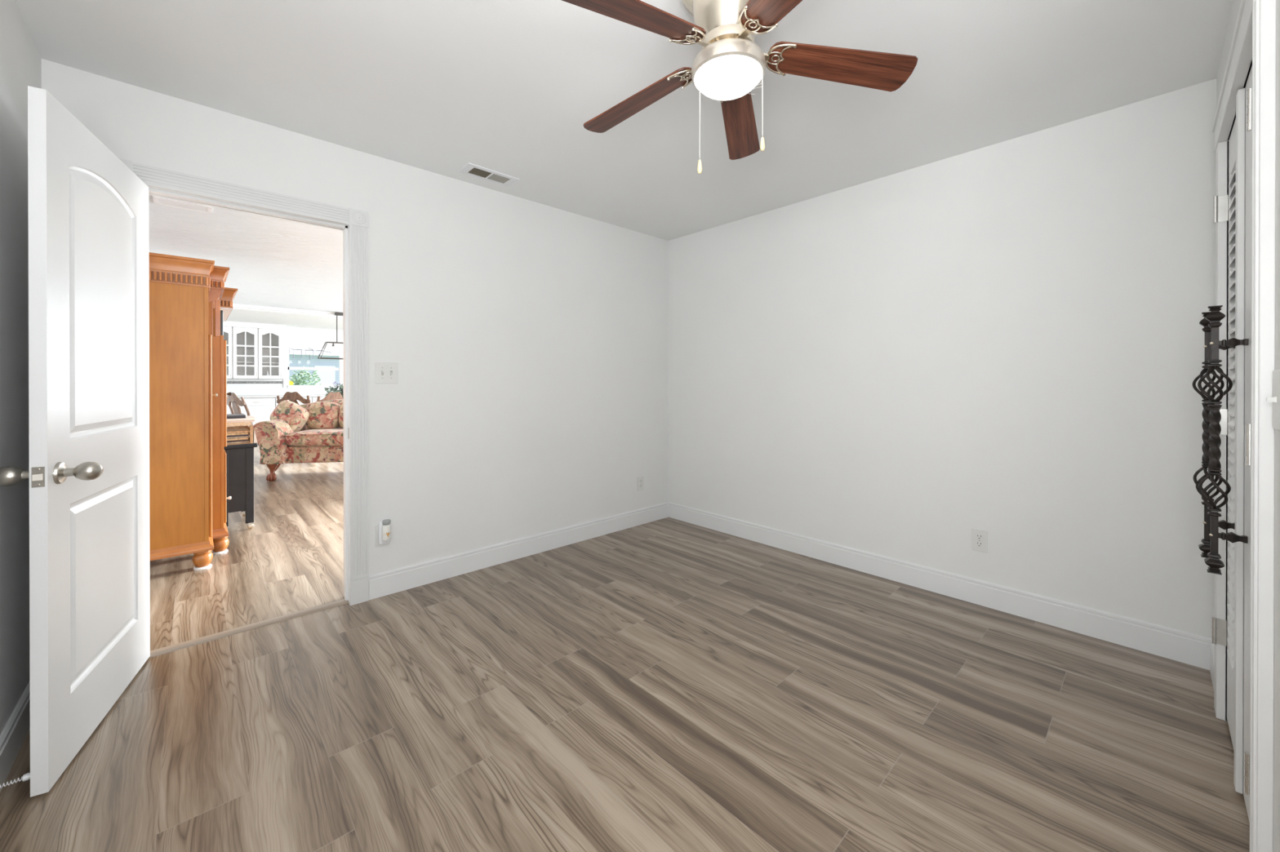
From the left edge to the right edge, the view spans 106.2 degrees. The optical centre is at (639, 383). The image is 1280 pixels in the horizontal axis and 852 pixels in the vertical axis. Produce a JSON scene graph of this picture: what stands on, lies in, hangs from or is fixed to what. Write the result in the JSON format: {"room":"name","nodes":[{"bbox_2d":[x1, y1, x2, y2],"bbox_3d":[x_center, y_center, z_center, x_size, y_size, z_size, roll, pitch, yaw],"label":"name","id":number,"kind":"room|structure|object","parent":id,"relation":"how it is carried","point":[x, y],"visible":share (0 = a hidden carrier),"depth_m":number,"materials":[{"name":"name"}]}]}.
{"room":"empty bedroom","nodes":[
{"label":"empty bedroom","id":0,"kind":"room"},
{"bbox_2d":[0,0,41,734],"bbox_3d":[-0.979,0.019,0.342,0.120,2.540,4.036,0,0,-43],"label":"wall","id":1,"kind":"structure","parent":0,"point":[20,60],"depth_m":1.56,"materials":[{"name":"paint"}]},
{"bbox_2d":[0,680,30,791],"bbox_3d":[-1.305,1.123,0.793,0.014,0.130,2.936,0,0,-43],"label":"baseboard","id":2,"kind":"structure","parent":1,"relation":"attached to","point":[14,734],"depth_m":1.51,"materials":[{"name":"paint"}]},
{"bbox_2d":[0,773,30,788],"bbox_3d":[-1.774,1.127,1.356,0.071,0.020,0.020,0,0,-43],"label":"door stop","id":3,"kind":"object","parent":1,"relation":"attached to","point":[25,777],"visible":1,"depth_m":1.36,"materials":[{"name":"white metal"}]},
{"bbox_2d":[226,326,342,395],"bbox_3d":[-7.440,-0.011,11.400,6.160,2.540,0.120,0,0,-43],"label":"wall","id":4,"kind":"structure","parent":0,"point":[293,335],"depth_m":10.92,"materials":[{"name":"paint"}]},
{"bbox_2d":[223,326,232,378],"bbox_3d":[-8.678,-0.635,9.899,0.413,1.073,0.382,0,0,-43],"label":"upper cabinet","id":5,"kind":"object","parent":4,"relation":"attached to","point":[228,331],"visible":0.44,"depth_m":9.91,"materials":[{"name":"white wood"}]},
{"bbox_2d":[232,326,257,378],"bbox_3d":[-8.375,-0.636,10.182,0.414,1.073,0.382,0,0,-43],"label":"upper cabinet","id":6,"kind":"object","parent":4,"relation":"attached to","point":[245,340],"visible":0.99,"depth_m":10.18,"materials":[{"name":"white wood"}]},
{"bbox_2d":[236,361,253,363],"bbox_3d":[-8.399,-0.445,10.208,0.378,0.016,0.288,0,0,-43],"label":"shelf","id":7,"kind":"object","parent":6,"relation":"attached to","point":[237,362],"depth_m":10.18,"materials":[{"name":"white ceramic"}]},
{"bbox_2d":[226,381,282,383],"bbox_3d":[-8.490,-0.020,10.333,1.290,0.055,0.006,0,0,-43],"label":"trim","id":8,"kind":"structure","parent":4,"relation":"attached to","point":[228,382],"depth_m":10.44,"materials":[{"name":"wood"}]},
{"bbox_2d":[257,328,282,378],"bbox_3d":[-8.071,-0.637,10.466,0.414,1.073,0.382,0,0,-43],"label":"upper cabinet","id":9,"kind":"object","parent":4,"relation":"attached to","point":[269,340],"visible":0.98,"depth_m":10.47,"materials":[{"name":"white wood"}]},
{"bbox_2d":[223,320,285,378],"bbox_3d":[-8.357,-0.688,10.204,1.310,1.178,0.375,0,0,-43],"label":"trim","id":10,"kind":"structure","parent":9,"relation":"attached to","point":[236,324],"depth_m":10.28,"materials":[{"name":"white wood"}]},
{"bbox_2d":[283,344,342,387],"bbox_3d":[-7.590,-0.390,11.197,1.175,0.980,0.110,0,0,-43],"label":"window","id":11,"kind":"structure","parent":4,"relation":"in","point":[286,381],"depth_m":11.12,"materials":[{"name":"white wood"}]},
{"bbox_2d":[41,58,668,575],"bbox_3d":[-0.334,0.010,3.787,6.160,2.540,0.120,0,0,-43],"label":"wall","id":12,"kind":"structure","parent":0,"point":[528,340],"depth_m":3.02,"materials":[{"name":"paint"}]},
{"bbox_2d":[0,85,150,797],"bbox_3d":[-1.922,0.166,1.714,0.217,2.019,0.819,0,0,-31],"label":"door","id":13,"kind":"structure","parent":12,"relation":"in","point":[88,474],"depth_m":1.56,"materials":[{"name":"paint"}]},
{"bbox_2d":[119,158,368,605],"bbox_3d":[-1.883,0.124,2.335,0.980,2.120,0.161,0,0,-43],"label":"trim","id":14,"kind":"structure","parent":12,"relation":"attached to","point":[357,221],"depth_m":2.56,"materials":[{"name":"paint"}]},
{"bbox_2d":[149,599,349,657],"bbox_3d":[-1.882,1.179,2.337,0.804,0.009,0.064,0,0,-43],"label":"trim","id":15,"kind":"structure","parent":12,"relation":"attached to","point":[277,620],"depth_m":2.30,"materials":[{"name":"brown wood"}]},
{"bbox_2d":[375,525,389,547],"bbox_3d":[-1.434,0.847,2.675,0.072,0.118,0.008,0,0,-43],"label":"wall outlet","id":16,"kind":"object","parent":12,"relation":"attached to","point":[377,544],"visible":0.41,"depth_m":2.66,"materials":[{"name":"plastic"}]},
{"bbox_2d":[378,519,391,545],"bbox_3d":[-1.407,0.824,2.656,0.060,0.138,0.062,0,0,-43],"label":"air freshener","id":17,"kind":"object","parent":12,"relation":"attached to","point":[384,526],"visible":1,"depth_m":2.65,"materials":[{"name":"white plastic"}]},
{"bbox_2d":[375,362,398,383],"bbox_3d":[-1.414,-0.058,2.685,0.116,0.116,0.017,0,0,-43],"label":"light switch","id":18,"kind":"object","parent":12,"relation":"attached to","point":[385,372],"visible":1,"depth_m":2.69,"materials":[{"name":"plastic"}]},
{"bbox_2d":[368,502,668,599],"bbox_3d":[-0.613,1.116,3.438,2.379,0.130,0.014,0,0,-43],"label":"baseboard","id":19,"kind":"structure","parent":12,"relation":"attached to","point":[396,580],"depth_m":3.15,"materials":[{"name":"paint"}]},
{"bbox_2d":[637,475,644,491],"bbox_3d":[0.006,0.837,4.019,0.072,0.118,0.008,0,0,-43],"label":"wall outlet","id":20,"kind":"object","parent":12,"relation":"attached to","point":[640,479],"visible":1,"depth_m":4.02,"materials":[{"name":"plastic"}]},
{"bbox_2d":[14,0,1232,330],"bbox_3d":[-2.510,-1.316,6.114,6.160,0.100,14.570,0,0,-43],"label":"ceiling","id":21,"kind":"structure","parent":0,"point":[509,87],"depth_m":2.05,"materials":[{"name":"paint"}]},
{"bbox_2d":[152,195,212,213],"bbox_3d":[-3.212,-1.255,3.380,0.300,0.007,0.170,0,0,-43],"label":"ceiling vent","id":22,"kind":"object","parent":21,"relation":"in","point":[157,200],"visible":1,"depth_m":3.37,"materials":[{"name":"white metal"}]},
{"bbox_2d":[157,198,207,211],"bbox_3d":[-3.213,-1.255,3.380,0.250,0.005,0.115,0,0,-43],"label":"grille","id":23,"kind":"object","parent":22,"relation":"attached to","point":[160,201],"depth_m":3.38,"materials":[{"name":"white"}]},
{"bbox_2d":[232,303,342,317],"bbox_3d":[-5.290,-1.248,9.094,5.920,0.052,0.480,0,0,-43],"label":"trim","id":24,"kind":"structure","parent":21,"relation":"attached to","point":[241,307],"depth_m":8.19,"materials":[{"name":"white wood"}]},
{"bbox_2d":[317,311,342,359],"bbox_3d":[-5.201,-0.854,8.823,1.176,0.836,0.276,0,0,-43],"label":"pendant light","id":25,"kind":"object","parent":21,"relation":"hanging from","point":[333,349],"visible":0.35,"depth_m":8.55,"materials":[{"name":"brown metal"}]},
{"bbox_2d":[331,342,335,352],"bbox_3d":[-5.471,-0.635,8.571,0.072,0.180,0.071,0,0,-43],"label":"socket","id":26,"kind":"object","parent":25,"relation":"attached to","point":[333,350],"depth_m":8.55,"materials":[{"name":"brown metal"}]},
{"bbox_2d":[457,162,519,186],"bbox_3d":[-0.908,-1.253,2.897,0.320,0.009,0.150,0,0,-43],"label":"ceiling vent","id":27,"kind":"object","parent":21,"relation":"in","point":[469,169],"visible":1,"depth_m":2.88,"materials":[{"name":"white metal"}]},
{"bbox_2d":[468,168,491,177],"bbox_3d":[-0.953,-1.254,2.856,0.109,0.006,0.090,0,0,-43],"label":"grille","id":28,"kind":"object","parent":27,"relation":"attached to","point":[477,172],"depth_m":2.86,"materials":[{"name":"grey metal"}]},
{"bbox_2d":[487,173,510,183],"bbox_3d":[-0.864,-1.254,2.938,0.109,0.006,0.090,0,0,-43],"label":"grille","id":29,"kind":"object","parent":27,"relation":"attached to","point":[496,178],"depth_m":2.94,"materials":[{"name":"grey metal"}]},
{"bbox_2d":[561,0,917,173],"bbox_3d":[0.238,-0.941,1.460,1.058,0.625,1.070,0,0,-43],"label":"ceiling fan","id":30,"kind":"object","parent":21,"relation":"hanging from","point":[729,62],"visible":1,"depth_m":1.43,"materials":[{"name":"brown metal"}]},
{"bbox_2d":[0,445,1249,851],"bbox_3d":[-2.513,1.224,6.125,5.980,0.100,14.380,0,0,-43],"label":"floor","id":31,"kind":"structure","parent":0,"point":[667,684],"depth_m":1.67,"materials":[{"name":"wood"}]},
{"bbox_2d":[149,252,237,570],"bbox_3d":[-3.714,0.188,3.777,0.845,1.985,2.390,0,0,-43],"label":"wardrobe","id":32,"kind":"object","parent":31,"relation":"on","point":[188,350],"depth_m":3.00,"materials":[{"name":"brown wood"}]},
{"bbox_2d":[220,310,223,335],"bbox_3d":[-3.387,-0.445,3.817,0.140,0.240,0.395,0,0,-43],"label":"television","id":33,"kind":"object","parent":32,"relation":"on","point":[221,311],"visible":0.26,"depth_m":3.70,"materials":[{"name":"black plastic"}]},
{"bbox_2d":[226,402,232,426],"bbox_3d":[-8.572,0.733,9.827,0.435,0.862,0.633,0,0,-43],"label":"base cabinet","id":34,"kind":"object","parent":31,"relation":"on","point":[228,411],"visible":0.02,"depth_m":9.69,"materials":[{"name":"white wood"}]},
{"bbox_2d":[226,392,253,426],"bbox_3d":[-5.852,0.655,7.297,0.480,1.042,0.633,0,0,25],"label":"dining chair","id":35,"kind":"object","parent":31,"relation":"on","point":[235,409],"visible":0.19,"depth_m":7.04,"materials":[{"name":"wood"}]},
{"bbox_2d":[223,443,257,528],"bbox_3d":[-3.371,0.832,4.027,0.220,0.694,0.555,0,0,-43],"label":"base cabinet","id":36,"kind":"object","parent":31,"relation":"on","point":[240,457],"visible":0.62,"depth_m":3.84,"materials":[{"name":"black paint"}]},
{"bbox_2d":[226,425,253,444],"bbox_3d":[-3.350,0.412,3.988,0.183,0.146,0.460,0,0,-43],"label":"wooden crate","id":37,"kind":"object","parent":36,"relation":"on","point":[250,428],"visible":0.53,"depth_m":3.88,"materials":[{"name":"brown wood"}]},
{"bbox_2d":[226,440,249,444],"bbox_3d":[-3.304,0.472,3.925,0.156,0.012,0.274,0,0,-43],"label":"magazine","id":38,"kind":"object","parent":37,"relation":"in","point":[246,442],"visible":0.27,"depth_m":3.83,"materials":[{"name":"beige paper"}]},
{"bbox_2d":[226,439,248,442],"bbox_3d":[-3.312,0.459,3.931,0.152,0.010,0.294,0,0,-43],"label":"magazine","id":39,"kind":"object","parent":38,"relation":"on","point":[247,439],"visible":0.26,"depth_m":3.83,"materials":[{"name":"beige paper"}]},
{"bbox_2d":[226,437,248,440],"bbox_3d":[-3.307,0.445,3.922,0.148,0.014,0.274,0,0,-43],"label":"magazine","id":40,"kind":"object","parent":39,"relation":"on","point":[242,438],"visible":0.27,"depth_m":3.83,"materials":[{"name":"beige paper"}]},
{"bbox_2d":[226,435,248,439],"bbox_3d":[-3.311,0.430,3.932,0.156,0.012,0.294,0,0,-43],"label":"magazine","id":41,"kind":"object","parent":40,"relation":"on","point":[242,436],"visible":0.27,"depth_m":3.83,"materials":[{"name":"beige paper"}]},
{"bbox_2d":[226,434,248,437],"bbox_3d":[-3.306,0.418,3.924,0.152,0.010,0.274,0,0,-43],"label":"magazine","id":42,"kind":"object","parent":41,"relation":"on","point":[244,434],"visible":0.27,"depth_m":3.83,"materials":[{"name":"grey paper"}]},
{"bbox_2d":[226,432,248,435],"bbox_3d":[-3.314,0.404,3.929,0.148,0.014,0.294,0,0,-43],"label":"magazine","id":43,"kind":"object","parent":42,"relation":"on","point":[237,433],"visible":0.27,"depth_m":3.83,"materials":[{"name":"paper"}]},
{"bbox_2d":[226,428,248,433],"bbox_3d":[-3.304,0.388,3.925,0.156,0.014,0.274,0,0,-43],"label":"magazine","id":44,"kind":"object","parent":43,"relation":"on","point":[233,430],"visible":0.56,"depth_m":3.88,"materials":[{"name":"beige paper"}]},
{"bbox_2d":[226,422,251,426],"bbox_3d":[-3.310,0.325,3.934,0.176,0.026,0.332,0,0,-43],"label":"picture book","id":45,"kind":"object","parent":37,"relation":"on","point":[242,424],"visible":0.43,"depth_m":3.82,"materials":[{"name":"beige paper"}]},
{"bbox_2d":[226,419,254,422],"bbox_3d":[-3.310,0.303,3.950,0.194,0.015,0.348,0,0,-43],"label":"book","id":46,"kind":"object","parent":45,"relation":"on","point":[253,420],"visible":0.29,"depth_m":3.83,"materials":[{"name":"white paper"}]},
{"bbox_2d":[226,415,255,421],"bbox_3d":[-3.310,0.287,3.953,0.202,0.015,0.364,0,0,-43],"label":"binder","id":47,"kind":"object","parent":46,"relation":"on","point":[247,417],"visible":0.5,"depth_m":3.85,"materials":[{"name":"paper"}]},
{"bbox_2d":[226,413,245,418],"bbox_3d":[-3.297,0.267,3.893,0.144,0.024,0.250,0,0,-43],"label":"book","id":48,"kind":"object","parent":47,"relation":"on","point":[229,415],"visible":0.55,"depth_m":3.83,"materials":[{"name":"grey paper"}]},
{"bbox_2d":[253,429,257,443],"bbox_3d":[-3.198,0.432,3.982,0.026,0.105,0.215,0,0,-43],"label":"paper stack","id":49,"kind":"object","parent":36,"relation":"on","point":[255,440],"visible":0.64,"depth_m":3.91,"materials":[{"name":"white paper"}]},
{"bbox_2d":[238,397,275,435],"bbox_3d":[-8.176,0.732,10.197,0.640,0.862,0.633,0,0,-43],"label":"base cabinet","id":50,"kind":"object","parent":31,"relation":"on","point":[260,408],"visible":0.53,"depth_m":10.03,"materials":[{"name":"white wood"}]},
{"bbox_2d":[275,396,311,408],"bbox_3d":[-7.702,0.731,10.639,0.645,0.862,0.633,0,0,-43],"label":"base cabinet","id":51,"kind":"object","parent":31,"relation":"on","point":[305,397],"visible":0.18,"depth_m":10.48,"materials":[{"name":"white wood"}]},
{"bbox_2d":[276,391,311,404],"bbox_3d":[-5.587,0.653,7.911,0.480,1.042,0.633,0,0,-13],"label":"dining chair","id":52,"kind":"object","parent":31,"relation":"on","point":[293,397],"visible":0.19,"depth_m":7.62,"materials":[{"name":"wood"}]},
{"bbox_2d":[253,399,343,481],"bbox_3d":[-3.534,0.700,6.303,2.456,0.964,0.914,0,0,-9],"label":"sofa","id":53,"kind":"object","parent":31,"relation":"on","point":[277,443],"visible":0.41,"depth_m":5.80,"materials":[{"name":"multicoloured fabric"}]},
{"bbox_2d":[269,400,309,432],"bbox_3d":[-4.455,0.424,6.113,0.440,0.416,0.249,0,0,11],"label":"sofa cushion","id":54,"kind":"object","parent":53,"relation":"on","point":[296,416],"visible":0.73,"depth_m":6.04,"materials":[{"name":"multicoloured fabric"}]},
{"bbox_2d":[284,427,343,446],"bbox_3d":[-3.526,0.678,6.220,1.660,0.185,0.740,0,0,-9],"label":"seat cushion","id":55,"kind":"object","parent":53,"relation":"on","point":[307,437],"depth_m":5.81,"materials":[{"name":"multicoloured fabric"}]},
{"bbox_2d":[306,401,340,429],"bbox_3d":[-4.111,0.423,6.269,0.372,0.368,0.226,0,0,-9],"label":"sofa cushion","id":56,"kind":"object","parent":53,"relation":"on","point":[322,415],"visible":0.8,"depth_m":6.18,"materials":[{"name":"multicoloured fabric"}]},
{"bbox_2d":[338,403,343,427],"bbox_3d":[-3.745,0.418,6.327,0.372,0.368,0.226,0,0,-9],"label":"sofa cushion","id":57,"kind":"object","parent":53,"relation":"on","point":[341,408],"visible":0.16,"depth_m":6.22,"materials":[{"name":"fabric"}]},
{"bbox_2d":[311,396,324,402],"bbox_3d":[-7.173,0.729,11.133,0.795,0.862,0.633,0,0,-43],"label":"base cabinet","id":58,"kind":"object","parent":31,"relation":"on","point":[313,398],"visible":0.03,"depth_m":10.69,"materials":[{"name":"white wood"}]},
{"bbox_2d":[315,391,343,402],"bbox_3d":[-5.021,0.654,7.612,0.633,1.042,0.480,0,0,27],"label":"dining chair","id":59,"kind":"object","parent":31,"relation":"on","point":[331,396],"visible":0.07,"depth_m":7.43,"materials":[{"name":"wood"}]},
{"bbox_3d":[-8.960,0.734,9.465,0.615,0.862,0.633,0,0,-43],"label":"base cabinet","id":60,"kind":"object","parent":31,"relation":"on","visible":0},
{"bbox_2d":[236,394,325,398],"bbox_3d":[-8.025,0.277,10.327,3.160,0.040,0.650,0,0,-43],"label":"countertop","id":61,"kind":"structure","parent":60,"relation":"on","point":[301,395],"depth_m":10.28,"materials":[{"name":"white stone"}]},
{"bbox_3d":[-5.493,0.783,8.965,1.100,0.765,1.600,0,0,-43],"label":"dining table","id":62,"kind":"object","parent":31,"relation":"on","visible":0},
{"bbox_2d":[324,381,343,398],"bbox_3d":[-5.340,0.147,8.797,0.764,0.510,0.553,0,0,-43],"label":"flower arrangement","id":63,"kind":"object","parent":62,"relation":"on","point":[340,390],"visible":0.18,"depth_m":8.67,"materials":[{"name":"green plant"}]},
{"bbox_2d":[668,78,1216,638],"bbox_3d":[1.632,0.013,2.861,0.120,2.540,4.156,0,0,-43],"label":"wall","id":64,"kind":"structure","parent":0,"point":[1006,340],"depth_m":2.55,"materials":[{"name":"paint"}]},
{"bbox_2d":[668,502,1212,670],"bbox_3d":[1.307,1.117,3.114,0.014,0.130,3.108,0,0,-43],"label":"baseboard","id":65,"kind":"structure","parent":64,"relation":"attached to","point":[1192,649],"depth_m":2.54,"materials":[{"name":"paint"}]},
{"bbox_2d":[971,528,987,553],"bbox_3d":[1.817,0.841,2.571,0.008,0.118,0.072,0,0,-43],"label":"wall outlet","id":66,"kind":"object","parent":64,"relation":"attached to","point":[979,537],"visible":1,"depth_m":2.57,"materials":[{"name":"plastic"}]},
{"bbox_2d":[975,542,982,546],"bbox_3d":[1.816,0.861,2.570,0.003,0.028,0.033,0,0,-43],"label":"socket","id":67,"kind":"object","parent":66,"relation":"attached to","point":[977,544],"depth_m":2.57,"materials":[{"name":"plastic"}]},
{"bbox_2d":[975,533,982,539],"bbox_3d":[1.816,0.821,2.570,0.003,0.028,0.033,0,0,-43],"label":"socket","id":68,"kind":"object","parent":66,"relation":"attached to","point":[978,536],"depth_m":2.57,"materials":[{"name":"plastic"}]},
{"bbox_2d":[1216,0,1279,851],"bbox_3d":[1.553,0.017,1.146,2.335,2.540,0.100,0,0,-43],"label":"wall","id":69,"kind":"structure","parent":0,"point":[1235,6],"depth_m":0.99,"materials":[{"name":"paint"}]},
{"bbox_2d":[1209,640,1213,689],"bbox_3d":[2.240,1.120,1.868,0.350,0.130,0.014,0,0,-43],"label":"baseboard","id":70,"kind":"structure","parent":69,"relation":"attached to","point":[1211,646],"depth_m":1.92,"materials":[{"name":"paint"}]},
{"bbox_2d":[1192,87,1245,794],"bbox_3d":[1.868,0.163,1.548,0.459,2.022,0.124,0,0,-43],"label":"door","id":71,"kind":"structure","parent":69,"relation":"in","point":[1229,633],"depth_m":1.46,"materials":[{"name":"paint"}]},
{"bbox_2d":[1193,466,1222,498],"bbox_3d":[1.751,0.304,1.481,0.054,0.099,0.055,0,0,-27],"label":"basket","id":72,"kind":"object","parent":71,"relation":"on","point":[1205,468],"depth_m":1.49,"materials":[{"name":"metal"}]},
{"bbox_2d":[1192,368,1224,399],"bbox_3d":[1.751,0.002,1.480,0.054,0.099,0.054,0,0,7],"label":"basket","id":73,"kind":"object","parent":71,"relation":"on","point":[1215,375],"depth_m":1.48,"materials":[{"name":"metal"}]},
{"bbox_2d":[1197,65,1252,822],"bbox_3d":[1.531,0.164,1.231,0.464,2.022,0.120,0,0,-43],"label":"door","id":74,"kind":"structure","parent":69,"relation":"in","point":[1215,317],"depth_m":1.34,"materials":[{"name":"paint"}]},
{"bbox_2d":[1198,474,1231,508],"bbox_3d":[1.629,0.304,1.362,0.054,0.099,0.055,0,0,-27],"label":"basket","id":75,"kind":"object","parent":74,"relation":"on","point":[1204,496],"depth_m":1.36,"materials":[{"name":"metal"}]},
{"bbox_2d":[1197,366,1232,401],"bbox_3d":[1.629,0.003,1.361,0.054,0.099,0.054,0,0,7],"label":"basket","id":76,"kind":"object","parent":74,"relation":"on","point":[1218,369],"depth_m":1.36,"materials":[{"name":"metal"}]},
{"bbox_2d":[1211,0,1276,851],"bbox_3d":[1.748,0.126,1.356,1.095,2.122,0.120,0,0,-43],"label":"trim","id":77,"kind":"structure","parent":69,"relation":"attached to","point":[1254,37],"depth_m":1.02,"materials":[{"name":"paint"}]},
{"bbox_2d":[1266,369,1279,430],"bbox_3d":[1.276,0.033,0.967,0.095,0.120,0.017,0,0,-43],"label":"light switch","id":78,"kind":"object","parent":69,"relation":"attached to","point":[1275,399],"visible":1,"depth_m":0.96,"materials":[{"name":"plastic"}]},
{"label":"outside","id":79,"kind":"structure","parent":0,"visible":0},
{"bbox_3d":[-8.405,1.377,17.801,16.000,0.230,10.510,0,0,-43],"label":"ground","id":80,"kind":"structure","parent":79,"visible":0},
{"bbox_2d":[288,365,320,385],"bbox_3d":[-9.615,0.383,13.745,1.015,1.783,0.988,0,0,-43],"label":"shrub","id":81,"kind":"object","parent":80,"relation":"on","point":[300,381],"visible":0.14,"depth_m":13.68,"materials":[{"name":"green plant"}]},
{"bbox_2d":[288,347,332,359],"bbox_3d":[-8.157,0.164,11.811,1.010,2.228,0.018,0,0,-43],"label":"pergola","id":82,"kind":"object","parent":80,"relation":"on","point":[313,350],"visible":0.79,"depth_m":11.82,"materials":[{"name":"white wood"}]},
{"bbox_2d":[288,347,338,385],"bbox_3d":[-10.614,-0.350,18.477,6.900,3.220,3.100,0,0,-43],"label":"neighbouring house","id":83,"kind":"structure","parent":80,"relation":"on","point":[327,377],"depth_m":16.36,"materials":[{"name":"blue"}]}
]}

